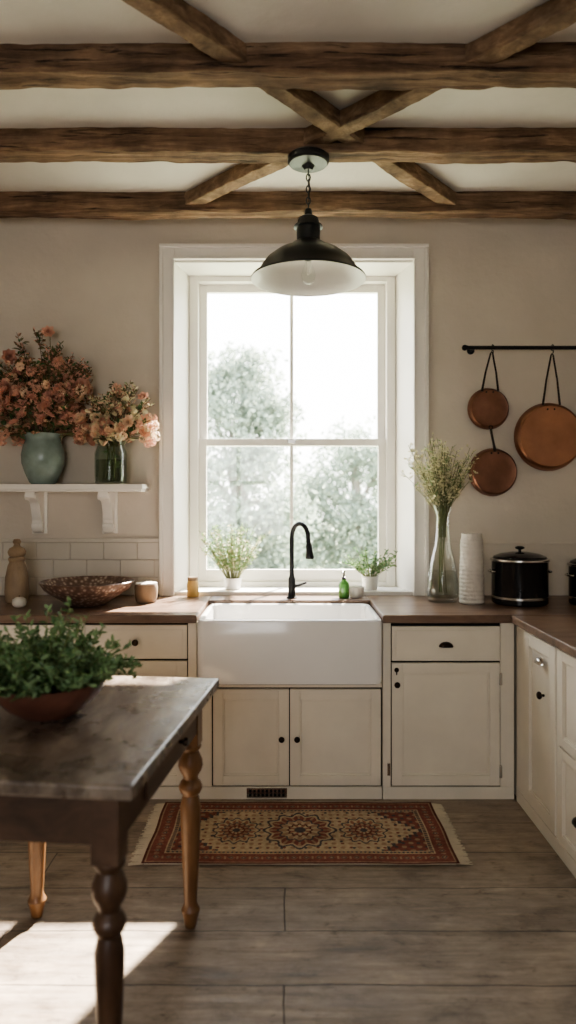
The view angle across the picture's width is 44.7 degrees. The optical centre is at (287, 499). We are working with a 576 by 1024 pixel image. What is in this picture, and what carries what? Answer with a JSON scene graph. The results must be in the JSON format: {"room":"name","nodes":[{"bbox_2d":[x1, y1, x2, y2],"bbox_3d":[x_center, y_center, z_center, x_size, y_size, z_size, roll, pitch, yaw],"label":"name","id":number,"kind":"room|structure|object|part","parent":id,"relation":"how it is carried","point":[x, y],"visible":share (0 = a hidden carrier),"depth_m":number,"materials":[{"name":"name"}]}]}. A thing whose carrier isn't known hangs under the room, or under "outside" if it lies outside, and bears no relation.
{"room":"kitchen","nodes":[
{"label":"kitchen","id":0,"kind":"room"},
{"bbox_2d":[0,682,103,721],"bbox_3d":[-0.715,0.588,2.090,0.336,0.103,0.336,0,0,0],"label":"clay bowl","id":1,"kind":"object","parent":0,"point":[61,701],"depth_m":1.97,"materials":[{"name":"brown ceramic"}]},
{"bbox_2d":[0,794,575,1023],"bbox_3d":[-0.175,1.540,1.390,4.650,0.100,6.380,0,0,0],"label":"floor","id":2,"kind":"structure","parent":0,"point":[491,940],"depth_m":2.37,"materials":[{"name":"brown wood"}]},
{"bbox_2d":[0,621,197,798],"bbox_3d":[-1.375,1.050,3.810,1.840,0.880,0.734,0,0,0],"label":"base cabinet","id":3,"kind":"object","parent":2,"relation":"on","point":[163,649],"visible":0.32,"depth_m":3.48,"materials":[{"name":"beige paint"}]},
{"bbox_2d":[0,676,218,1023],"bbox_3d":[-0.660,1.065,2.080,0.730,0.849,0.960,0,0,6],"label":"table","id":4,"kind":"object","parent":2,"relation":"on","point":[85,777],"visible":0.98,"depth_m":1.74,"materials":[{"name":"brown wood"}]},
{"bbox_3d":[-0.897,1.083,2.502,0.086,0.813,0.086,0,0,0],"label":"leg","id":5,"kind":"part","parent":4,"relation":"part of","materials":[{"name":"brown wood"}]},
{"bbox_2d":[0,596,142,721],"bbox_3d":[-0.691,0.467,2.078,0.511,0.345,0.507,0,0,-13],"label":"herbs","id":6,"kind":"object","parent":4,"relation":"on","point":[52,677],"visible":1,"depth_m":2.00,"materials":[{"name":"green plant"}]},
{"bbox_3d":[-0.423,1.083,1.658,0.086,0.813,0.086,0,0,0],"label":"leg","id":7,"kind":"part","parent":4,"relation":"part of","materials":[{"name":"brown wood"}]},
{"bbox_3d":[-0.319,0.741,2.144,0.030,0.027,0.028,0,0,0],"label":"drawer knob","id":8,"kind":"part","parent":4,"relation":"part of","materials":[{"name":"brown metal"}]},
{"bbox_3d":[-0.340,1.083,2.444,0.086,0.813,0.086,0,0,0],"label":"leg","id":9,"kind":"part","parent":4,"relation":"part of","materials":[{"name":"brown wood"}]},
{"bbox_2d":[198,682,381,798],"bbox_3d":[0.008,1.200,3.812,0.920,0.580,0.731,0,0,0],"label":"base cabinet","id":10,"kind":"object","parent":2,"relation":"on","point":[310,741],"visible":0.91,"depth_m":3.49,"materials":[{"name":"beige paint"}]},
{"bbox_2d":[247,788,286,797],"bbox_3d":[-0.105,1.455,3.479,0.200,0.046,0.008,0,0,0],"label":"vent grille","id":11,"kind":"object","parent":10,"relation":"attached to","point":[251,792],"visible":1,"depth_m":3.48,"materials":[{"name":"metal"}]},
{"bbox_2d":[128,802,472,865],"bbox_3d":[0.050,1.484,3.140,1.414,0.010,0.587,0,0,0],"label":"oriental rug","id":12,"kind":"object","parent":2,"relation":"on","point":[231,833],"visible":0.96,"depth_m":3.09,"materials":[{"name":"fabric"}]},
{"bbox_2d":[381,622,513,798],"bbox_3d":[0.799,1.050,3.812,0.654,0.880,0.731,0,0,0],"label":"base cabinet","id":13,"kind":"object","parent":2,"relation":"on","point":[448,688],"visible":0.94,"depth_m":3.49,"materials":[{"name":"beige paint"}]},
{"bbox_2d":[514,625,575,877],"bbox_3d":[1.520,1.050,2.685,0.853,0.880,2.970,0,0,0],"label":"base cabinet","id":14,"kind":"object","parent":2,"relation":"on","point":[544,674],"visible":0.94,"depth_m":3.09,"materials":[{"name":"beige paint"}]},
{"bbox_2d":[0,595,575,657],"bbox_3d":[-0.175,0.589,2.664,4.246,0.040,3.028,0,0,0],"label":"countertop","id":15,"kind":"structure","parent":14,"relation":"on","point":[554,623],"depth_m":3.64,"materials":[{"name":"brown wood"}]},
{"bbox_2d":[4,539,29,602],"bbox_3d":[-1.510,0.392,3.900,0.132,0.353,0.132,0,0,0],"label":"pepper mill","id":16,"kind":"object","parent":15,"relation":"on","point":[16,577],"visible":0.91,"depth_m":3.86,"materials":[{"name":"brown wood"}]},
{"bbox_2d":[12,595,26,607],"bbox_3d":[-1.420,0.536,3.700,0.076,0.065,0.076,0,0,0],"label":"garlic bulb","id":17,"kind":"object","parent":15,"relation":"on","point":[17,602],"visible":1,"depth_m":3.67,"materials":[{"name":"white food"}]},
{"bbox_2d":[39,576,133,606],"bbox_3d":[-1.090,0.503,3.800,0.500,0.131,0.500,0,0,0],"label":"serving bowl","id":18,"kind":"object","parent":15,"relation":"on","point":[83,591],"visible":0.95,"depth_m":3.68,"materials":[{"name":"ceramic"}]},
{"bbox_2d":[134,581,157,602],"bbox_3d":[-0.790,0.511,3.900,0.128,0.115,0.128,0,0,0],"label":"crock","id":19,"kind":"object","parent":15,"relation":"on","point":[144,591],"visible":1,"depth_m":3.85,"materials":[{"name":"beige ceramic"}]},
{"bbox_2d":[187,576,198,596],"bbox_3d":[-0.560,0.510,4.120,0.070,0.117,0.070,0,0,0],"label":"honey jar","id":20,"kind":"object","parent":15,"relation":"on","point":[192,584],"visible":1,"depth_m":4.09,"materials":[{"name":"glass"}]},
{"bbox_2d":[197,604,381,684],"bbox_3d":[0.009,0.746,3.692,0.911,0.322,0.555,0,0,0],"label":"farmhouse sink","id":21,"kind":"object","parent":15,"relation":"in","point":[238,644],"visible":0.97,"depth_m":3.42,"materials":[{"name":"ceramic"}]},
{"bbox_2d":[286,522,313,598],"bbox_3d":[0.082,0.346,4.019,0.204,0.445,0.089,0,0,45],"label":"kitchen faucet","id":22,"kind":"object","parent":15,"relation":"on","point":[309,551],"visible":1,"depth_m":4.04,"materials":[{"name":"black metal"}]},
{"bbox_2d":[339,570,348,597],"bbox_3d":[0.326,0.487,4.068,0.062,0.162,0.065,0,0,-23],"label":"soap bottle","id":23,"kind":"object","parent":15,"relation":"on","point":[343,584],"visible":1,"depth_m":4.05,"materials":[{"name":"green glass"}]},
{"bbox_2d":[349,585,364,597],"bbox_3d":[0.400,0.537,4.100,0.100,0.062,0.100,0,0,0],"label":"dish","id":24,"kind":"object","parent":15,"relation":"on","point":[355,591],"visible":0.94,"depth_m":4.07,"materials":[{"name":"white ceramic"}]},
{"bbox_2d":[401,433,478,601],"bbox_3d":[0.848,0.096,3.922,0.435,0.946,0.387,0,0,15],"label":"dried flowers","id":25,"kind":"object","parent":15,"relation":"on","point":[440,492],"visible":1,"depth_m":3.90,"materials":[{"name":"green plant"}]},
{"bbox_2d":[459,533,483,604],"bbox_3d":[1.012,0.376,3.860,0.138,0.386,0.138,0,0,0],"label":"vase","id":26,"kind":"object","parent":15,"relation":"on","point":[471,584],"visible":1,"depth_m":3.81,"materials":[{"name":"white ceramic"}]},
{"bbox_2d":[488,546,551,606],"bbox_3d":[1.278,0.410,3.860,0.318,0.316,0.315,0,0,34],"label":"stockpot","id":27,"kind":"object","parent":15,"relation":"on","point":[519,578],"visible":1,"depth_m":3.74,"materials":[{"name":"metal"}]},
{"bbox_2d":[564,558,575,604],"bbox_3d":[1.665,0.423,3.820,0.265,0.291,0.265,0,0,41],"label":"stockpot","id":28,"kind":"object","parent":15,"relation":"on","point":[571,574],"visible":1,"depth_m":3.80,"materials":[{"name":"metal"}]},
{"bbox_2d":[0,217,575,541],"bbox_3d":[-0.175,-0.110,4.370,4.250,3.200,0.380,0,0,0],"label":"wall","id":29,"kind":"structure","parent":0,"point":[497,281],"depth_m":4.18,"materials":[{"name":"paint"}]},
{"bbox_2d":[0,484,149,533],"bbox_3d":[-1.292,0.055,4.072,0.935,0.290,0.214,0,0,0],"label":"wall shelf","id":30,"kind":"object","parent":29,"relation":"attached to","point":[36,494],"visible":1,"depth_m":4.02,"materials":[{"name":"white paint"}]},
{"bbox_2d":[0,326,94,483],"bbox_3d":[-1.481,-0.545,3.994,0.723,0.907,0.350,0,0,3],"label":"flower vase","id":31,"kind":"object","parent":30,"relation":"on","point":[57,409],"visible":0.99,"depth_m":3.96,"materials":[{"name":"green ceramic"}]},
{"bbox_2d":[85,380,159,481],"bbox_3d":[-0.919,-0.389,3.991,0.402,0.596,0.301,0,0,0],"label":"flower bouquet","id":32,"kind":"object","parent":30,"relation":"on","point":[116,424],"visible":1,"depth_m":3.95,"materials":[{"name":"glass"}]},
{"bbox_2d":[0,538,158,594],"bbox_3d":[-1.531,0.399,4.170,1.532,0.341,0.020,0,0,0],"label":"tile backsplash","id":33,"kind":"structure","parent":29,"relation":"attached to","point":[137,559],"depth_m":4.17,"materials":[{"name":"tile"}]},
{"bbox_2d":[189,276,394,586],"bbox_3d":[0.028,-0.435,4.485,1.304,1.966,0.110,0,0,0],"label":"window","id":34,"kind":"structure","parent":29,"relation":"in","point":[200,287],"depth_m":4.46,"materials":[{"name":"white paint"}]},
{"bbox_2d":[159,243,428,595],"bbox_3d":[0.035,-0.474,4.159,1.597,2.088,0.042,0,0,0],"label":"trim","id":35,"kind":"structure","parent":29,"relation":"attached to","point":[168,252],"depth_m":4.16,"materials":[{"name":"white paint"}]},
{"bbox_2d":[175,261,412,595],"bbox_3d":[0.035,-0.419,4.380,1.421,2.019,0.401,0,0,0],"label":"window frame","id":36,"kind":"structure","parent":29,"relation":"attached to","point":[402,271],"depth_m":4.29,"materials":[{"name":"white paint"}]},
{"bbox_2d":[199,523,270,589],"bbox_3d":[-0.330,0.343,4.302,0.454,0.409,0.324,0,0,3],"label":"windowsill plant","id":37,"kind":"object","parent":36,"relation":"on","point":[234,555],"visible":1,"depth_m":4.27,"materials":[{"name":"green plant"}]},
{"bbox_3d":[-0.340,0.512,4.300,0.114,0.070,0.114,0,0,0],"label":"plant pot","id":38,"kind":"part","parent":37,"relation":"part of","materials":[{"name":"white ceramic"}]},
{"bbox_2d":[337,546,397,590],"bbox_3d":[0.485,0.415,4.244,0.378,0.264,0.250,0,0,0],"label":"windowsill plant","id":39,"kind":"object","parent":36,"relation":"on","point":[370,582],"visible":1,"depth_m":4.23,"materials":[{"name":"green plant"}]},
{"bbox_3d":[0.500,0.505,4.270,0.108,0.085,0.108,0,0,0],"label":"plant pot","id":40,"kind":"part","parent":39,"relation":"part of","materials":[{"name":"white ceramic"}]},
{"bbox_2d":[468,425,516,495],"bbox_3d":[1.215,-0.231,4.128,0.286,0.418,0.063,0,0,0],"label":"copper pan","id":41,"kind":"object","parent":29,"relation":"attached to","point":[496,469],"visible":0.94,"depth_m":4.11,"materials":[{"name":"brown metal"}]},
{"bbox_2d":[429,542,575,594],"bbox_3d":[1.391,0.409,4.173,1.111,0.319,0.014,0,0,0],"label":"backsplash panel","id":42,"kind":"object","parent":29,"relation":"attached to","point":[559,554],"visible":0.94,"depth_m":4.17,"materials":[{"name":"paint"}]},
{"bbox_2d":[462,344,575,354],"bbox_3d":[1.458,-0.883,4.125,0.885,0.057,0.107,0,0,0],"label":"rail","id":43,"kind":"object","parent":29,"relation":"attached to","point":[470,349],"visible":1,"depth_m":4.08,"materials":[{"name":"black metal"}]},
{"bbox_2d":[467,351,508,429],"bbox_3d":[1.185,-0.646,4.122,0.246,0.458,0.046,0,0,0],"label":"copper pan","id":44,"kind":"object","parent":43,"relation":"hanging from","point":[486,407],"visible":1,"depth_m":4.11,"materials":[{"name":"brown metal"}]},
{"bbox_2d":[514,353,575,470],"bbox_3d":[1.545,-0.518,4.130,0.406,0.692,0.060,0,0,0],"label":"copper pan","id":45,"kind":"object","parent":43,"relation":"hanging from","point":[545,433],"visible":1,"depth_m":4.11,"materials":[{"name":"brown metal"}]},
{"bbox_2d":[0,0,575,191],"bbox_3d":[-0.175,-1.770,1.390,4.650,0.120,6.380,0,0,0],"label":"ceiling","id":46,"kind":"structure","parent":0,"point":[52,21],"depth_m":3.00,"materials":[{"name":"paint"}]},
{"bbox_2d":[119,0,455,204],"bbox_3d":[0.092,-1.666,2.969,0.103,0.080,2.576,0,0,41],"label":"brace","id":47,"kind":"object","parent":46,"relation":"attached to","point":[181,18],"visible":0.82,"depth_m":2.82,"materials":[{"name":"brown wood"}]},
{"bbox_2d":[0,191,575,220],"bbox_3d":[-0.176,-1.651,3.941,4.255,0.119,0.143,0,0,0],"label":"ceiling beam","id":48,"kind":"structure","parent":46,"relation":"attached to","point":[378,206],"depth_m":3.88,"materials":[{"name":"brown wood"}]},
{"bbox_2d":[0,128,575,164],"bbox_3d":[-0.175,-1.652,3.280,4.262,0.118,0.138,0,0,0],"label":"ceiling beam","id":49,"kind":"structure","parent":46,"relation":"attached to","point":[261,146],"depth_m":3.22,"materials":[{"name":"brown wood"}]},
{"bbox_2d":[0,41,575,89],"bbox_3d":[-0.175,-1.653,2.676,4.253,0.115,0.141,0,0,0],"label":"ceiling beam","id":50,"kind":"structure","parent":46,"relation":"attached to","point":[148,64],"depth_m":2.62,"materials":[{"name":"brown wood"}]},
{"bbox_2d":[251,146,365,296],"bbox_3d":[0.095,-1.308,3.270,0.536,0.604,0.536,0,0,0],"label":"pendant lamp","id":51,"kind":"object","parent":46,"relation":"hanging from","point":[308,266],"visible":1,"depth_m":3.29,"materials":[{"name":"black metal"}]},
{"bbox_3d":[0.095,-1.194,3.270,0.536,0.332,0.536,0,0,0],"label":"lamp shade","id":52,"kind":"part","parent":51,"relation":"part of","materials":[{"name":"black metal"}]},
{"bbox_3d":[0.095,-1.451,3.270,0.020,0.203,0.020,0,0,45],"label":"chain","id":53,"kind":"part","parent":51,"relation":"part of","materials":[{"name":"black metal"}]},
{"bbox_2d":[185,0,575,205],"bbox_3d":[0.364,-1.667,2.983,0.098,0.077,2.687,0,0,-44],"label":"brace","id":54,"kind":"object","parent":46,"relation":"attached to","point":[548,16],"visible":0.71,"depth_m":2.86,"materials":[{"name":"brown wood"}]},
{"label":"outside","id":55,"kind":"structure","parent":0,"visible":0},
{"bbox_2d":[207,523,375,568],"bbox_3d":[0.000,2.040,32.390,60.000,0.100,55.220,0,0,0],"label":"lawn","id":56,"kind":"structure","parent":55,"point":[214,523],"depth_m":28.72,"materials":[{"name":"green plant"}]},
{"bbox_2d":[207,341,324,568],"bbox_3d":[-1.119,-0.642,13.817,3.582,5.259,2.905,0,0,0],"label":"tree","id":57,"kind":"object","parent":56,"relation":"on","point":[255,412],"visible":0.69,"depth_m":13.62,"materials":[{"name":"green plant"}]},
{"bbox_2d":[278,415,377,568],"bbox_3d":[1.571,-0.053,16.752,4.492,4.082,2.960,0,0,0],"label":"tree","id":58,"kind":"object","parent":56,"relation":"on","point":[355,521],"visible":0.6,"depth_m":16.56,"materials":[{"name":"green plant"}]}
]}

